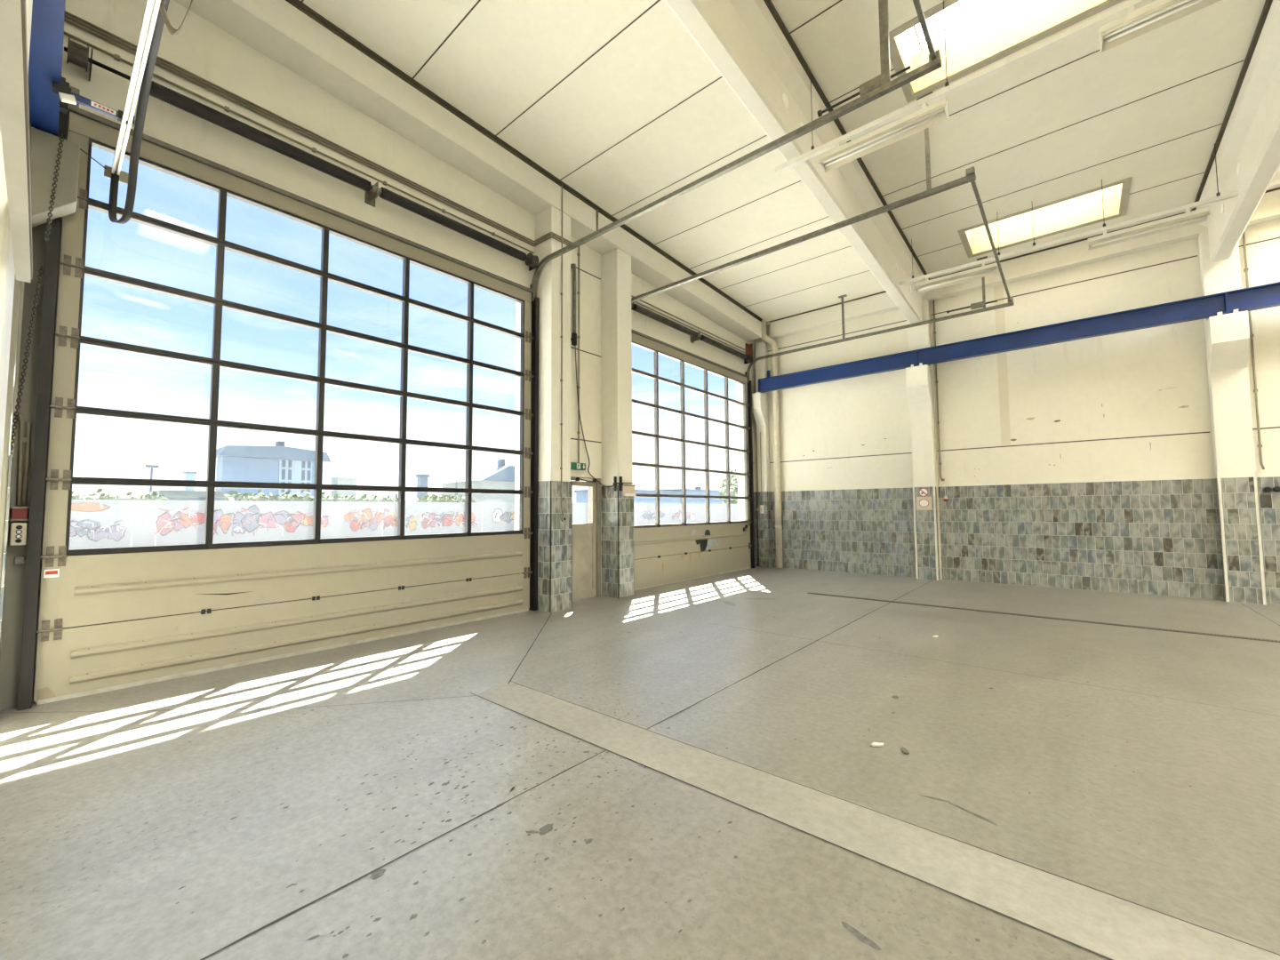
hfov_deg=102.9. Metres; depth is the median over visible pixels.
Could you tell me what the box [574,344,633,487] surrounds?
hanging cable
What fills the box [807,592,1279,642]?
channel
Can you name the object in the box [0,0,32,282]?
wall trunking
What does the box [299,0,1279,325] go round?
ceiling
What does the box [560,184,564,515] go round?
conduit
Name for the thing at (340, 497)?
hedge
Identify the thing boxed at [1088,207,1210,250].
fluorescent light
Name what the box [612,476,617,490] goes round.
clamp
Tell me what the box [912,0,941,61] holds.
bar
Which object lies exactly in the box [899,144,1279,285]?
rail
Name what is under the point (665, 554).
door
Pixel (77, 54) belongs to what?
shaft
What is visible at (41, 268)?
chain
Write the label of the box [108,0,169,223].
cable
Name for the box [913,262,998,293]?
fluorescent light
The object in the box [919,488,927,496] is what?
prohibition sign
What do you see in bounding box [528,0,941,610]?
door track
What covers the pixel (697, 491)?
terraced houses
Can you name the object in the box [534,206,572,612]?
concrete column
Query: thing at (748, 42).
girder
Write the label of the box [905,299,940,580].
concrete column
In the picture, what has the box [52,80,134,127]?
bracket arm
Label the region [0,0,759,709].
wall
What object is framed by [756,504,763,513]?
wall switch
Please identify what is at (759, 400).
concrete column
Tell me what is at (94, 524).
wall
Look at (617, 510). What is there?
concrete column
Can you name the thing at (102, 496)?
hedge
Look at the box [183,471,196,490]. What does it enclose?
hut
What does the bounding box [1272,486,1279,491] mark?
electrical outlet
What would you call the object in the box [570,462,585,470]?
exit sign
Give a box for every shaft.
[64,37,538,271]
[631,302,752,364]
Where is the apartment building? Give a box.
[216,440,331,498]
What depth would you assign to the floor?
2.85 m
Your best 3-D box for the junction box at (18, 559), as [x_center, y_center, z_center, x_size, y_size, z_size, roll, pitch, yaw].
[-5.035,0.652,4.141,0.050,0.055,0.055,-3,-4,40]
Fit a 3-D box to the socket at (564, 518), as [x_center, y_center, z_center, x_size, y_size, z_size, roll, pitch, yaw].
[-1.190,0.610,7.989,0.037,0.090,0.090,-3,-4,40]
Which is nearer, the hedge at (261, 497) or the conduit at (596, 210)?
the conduit at (596, 210)
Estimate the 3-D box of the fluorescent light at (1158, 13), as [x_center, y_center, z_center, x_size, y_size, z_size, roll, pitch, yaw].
[4.567,-3.952,4.045,1.370,0.203,0.220,-3,-4,40]
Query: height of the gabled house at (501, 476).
9.600 m
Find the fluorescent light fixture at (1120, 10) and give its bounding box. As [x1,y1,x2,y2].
[775,0,1153,173]
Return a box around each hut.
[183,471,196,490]
[329,476,358,499]
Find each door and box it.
[33,104,534,704]
[570,476,600,600]
[631,328,751,590]
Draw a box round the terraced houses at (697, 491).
[652,487,733,503]
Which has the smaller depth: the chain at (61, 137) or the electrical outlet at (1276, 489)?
the chain at (61, 137)
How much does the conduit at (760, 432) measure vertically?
1.940 m
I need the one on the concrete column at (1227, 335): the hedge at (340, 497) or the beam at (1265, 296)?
the beam at (1265, 296)
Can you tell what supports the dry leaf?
on the floor
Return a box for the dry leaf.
[900,746,909,754]
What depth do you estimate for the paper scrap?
3.31 m
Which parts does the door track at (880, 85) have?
bumper rod, ceiling post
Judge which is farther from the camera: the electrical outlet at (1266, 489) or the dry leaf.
the electrical outlet at (1266, 489)
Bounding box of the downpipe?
[760,320,783,568]
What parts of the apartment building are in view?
stair panel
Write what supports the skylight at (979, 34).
attached to the ceiling
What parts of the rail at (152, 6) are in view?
plate, rail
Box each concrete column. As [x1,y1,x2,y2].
[0,0,32,494]
[0,73,79,653]
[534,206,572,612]
[600,248,634,598]
[752,341,772,567]
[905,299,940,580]
[1198,231,1266,604]
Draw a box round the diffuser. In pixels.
[904,0,1014,53]
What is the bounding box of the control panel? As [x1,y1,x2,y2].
[9,522,27,545]
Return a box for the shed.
[150,489,235,500]
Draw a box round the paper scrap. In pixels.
[871,742,883,746]
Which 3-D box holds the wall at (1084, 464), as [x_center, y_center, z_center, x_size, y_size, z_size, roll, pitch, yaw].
[10.068,-1.493,8.283,18.480,6.900,0.310,-3,-4,40]
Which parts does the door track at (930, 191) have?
ceiling post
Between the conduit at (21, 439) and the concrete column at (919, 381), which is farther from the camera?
the concrete column at (919, 381)
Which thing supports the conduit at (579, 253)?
attached to the wall at (201, 48)
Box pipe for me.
[570,263,576,345]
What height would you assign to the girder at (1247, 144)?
1.496 m
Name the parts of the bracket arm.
arm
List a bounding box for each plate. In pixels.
[745,343,752,356]
[916,496,932,510]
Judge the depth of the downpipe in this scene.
13.40 m
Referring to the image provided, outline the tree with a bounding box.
[718,468,737,503]
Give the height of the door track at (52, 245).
5.100 m
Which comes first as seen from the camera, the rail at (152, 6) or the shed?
the rail at (152, 6)
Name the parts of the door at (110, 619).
panel, panel, reinforcing rail, reinforcing rail, reinforcing rail, panel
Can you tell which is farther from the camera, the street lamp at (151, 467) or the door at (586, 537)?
the street lamp at (151, 467)
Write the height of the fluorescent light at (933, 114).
0.203 m
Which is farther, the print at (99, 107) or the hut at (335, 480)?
the hut at (335, 480)
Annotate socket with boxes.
[560,516,567,521]
[1263,486,1279,492]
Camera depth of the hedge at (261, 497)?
19.74 m
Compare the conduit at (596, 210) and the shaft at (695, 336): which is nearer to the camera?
the conduit at (596, 210)
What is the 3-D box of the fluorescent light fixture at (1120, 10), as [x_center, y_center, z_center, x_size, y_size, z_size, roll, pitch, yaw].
[6.718,-4.684,2.251,13.110,1.021,0.060,-3,-4,40]
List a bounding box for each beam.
[28,0,69,135]
[173,0,762,341]
[758,281,1279,392]
[769,187,1279,338]
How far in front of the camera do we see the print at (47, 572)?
4.23 m
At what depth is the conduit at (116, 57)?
5.62 m
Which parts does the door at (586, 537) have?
closer arm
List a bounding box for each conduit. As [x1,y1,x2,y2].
[13,412,31,504]
[64,31,533,253]
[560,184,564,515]
[576,246,580,463]
[596,209,598,230]
[631,295,745,353]
[760,432,761,493]
[932,299,942,479]
[1242,232,1264,469]
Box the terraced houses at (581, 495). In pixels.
[574,489,681,503]
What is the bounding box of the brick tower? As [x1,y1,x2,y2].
[416,473,429,499]
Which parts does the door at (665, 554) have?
panel, reinforcing rail, panel, panel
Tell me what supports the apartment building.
on the ground
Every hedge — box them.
[72,488,168,500]
[224,489,313,501]
[311,491,407,502]
[415,494,476,502]
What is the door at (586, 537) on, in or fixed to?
in the wall at (201, 48)
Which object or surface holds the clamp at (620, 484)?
attached to the concrete column at (617, 510)
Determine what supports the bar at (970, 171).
attached to the door track at (930, 191)
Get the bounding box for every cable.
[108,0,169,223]
[159,0,193,35]
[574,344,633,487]
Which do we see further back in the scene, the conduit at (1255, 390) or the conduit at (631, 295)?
the conduit at (631, 295)
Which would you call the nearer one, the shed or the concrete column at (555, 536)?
the concrete column at (555, 536)
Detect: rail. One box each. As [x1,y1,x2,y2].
[80,0,160,184]
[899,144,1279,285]
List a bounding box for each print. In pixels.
[45,570,57,575]
[94,103,113,112]
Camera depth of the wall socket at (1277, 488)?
8.07 m
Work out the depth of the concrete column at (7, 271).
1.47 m
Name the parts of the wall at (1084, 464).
tile edge trim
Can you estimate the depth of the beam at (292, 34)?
6.70 m
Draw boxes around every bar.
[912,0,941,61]
[965,166,1013,302]
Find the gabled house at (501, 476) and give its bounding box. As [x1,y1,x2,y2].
[437,459,514,503]
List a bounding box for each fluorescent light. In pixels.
[817,97,949,172]
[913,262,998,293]
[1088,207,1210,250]
[1099,0,1221,53]
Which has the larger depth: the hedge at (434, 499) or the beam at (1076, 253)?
the hedge at (434, 499)
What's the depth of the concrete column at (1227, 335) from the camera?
8.22 m
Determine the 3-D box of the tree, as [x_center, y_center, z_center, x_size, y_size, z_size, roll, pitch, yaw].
[14.255,2.107,73.100,6.221,7.638,6.286,-3,-4,40]
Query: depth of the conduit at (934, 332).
11.15 m
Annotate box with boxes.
[9,506,29,520]
[14,556,24,564]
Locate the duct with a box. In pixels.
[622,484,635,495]
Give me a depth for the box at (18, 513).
4.11 m
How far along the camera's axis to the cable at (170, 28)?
3.05 m
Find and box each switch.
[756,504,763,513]
[941,478,948,501]
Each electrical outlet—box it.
[1263,487,1271,492]
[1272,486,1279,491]
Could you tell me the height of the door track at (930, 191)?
6.770 m
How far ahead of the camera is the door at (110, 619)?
5.25 m
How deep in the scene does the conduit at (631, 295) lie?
11.60 m
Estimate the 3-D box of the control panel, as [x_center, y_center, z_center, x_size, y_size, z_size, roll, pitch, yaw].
[-5.025,0.438,4.127,0.102,0.180,0.084,-3,-4,40]
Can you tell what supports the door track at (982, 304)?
attached to the wall at (201, 48)
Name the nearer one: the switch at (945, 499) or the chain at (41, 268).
the chain at (41, 268)
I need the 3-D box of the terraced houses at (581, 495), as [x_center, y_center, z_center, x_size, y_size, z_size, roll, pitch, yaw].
[-1.964,4.745,107.921,10.400,6.300,22.600,-3,-4,40]
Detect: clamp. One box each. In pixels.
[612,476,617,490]
[618,476,623,490]
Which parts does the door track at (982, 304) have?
ceiling post, bumper rod, ceiling post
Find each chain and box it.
[10,265,43,455]
[43,134,63,240]
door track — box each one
[17,111,67,711]
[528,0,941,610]
[631,91,975,303]
[744,256,1013,568]
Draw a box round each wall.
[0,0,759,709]
[68,499,738,549]
[754,218,1279,604]
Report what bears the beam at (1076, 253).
attached to the wall at (1084, 464)
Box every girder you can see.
[664,0,929,323]
[1191,0,1279,262]
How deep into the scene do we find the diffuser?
6.03 m
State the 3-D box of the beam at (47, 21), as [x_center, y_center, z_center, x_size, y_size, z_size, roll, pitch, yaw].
[1.863,-3.358,-1.512,17.550,0.365,0.191,-3,-4,40]
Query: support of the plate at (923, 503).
attached to the concrete column at (919, 381)
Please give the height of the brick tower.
6.550 m
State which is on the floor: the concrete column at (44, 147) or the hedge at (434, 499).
the concrete column at (44, 147)
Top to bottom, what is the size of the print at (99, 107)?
0.016 m
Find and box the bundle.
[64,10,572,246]
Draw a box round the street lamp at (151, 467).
[144,464,159,495]
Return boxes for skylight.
[888,0,1124,103]
[957,176,1131,258]
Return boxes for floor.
[0,566,1279,959]
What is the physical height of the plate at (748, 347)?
0.450 m

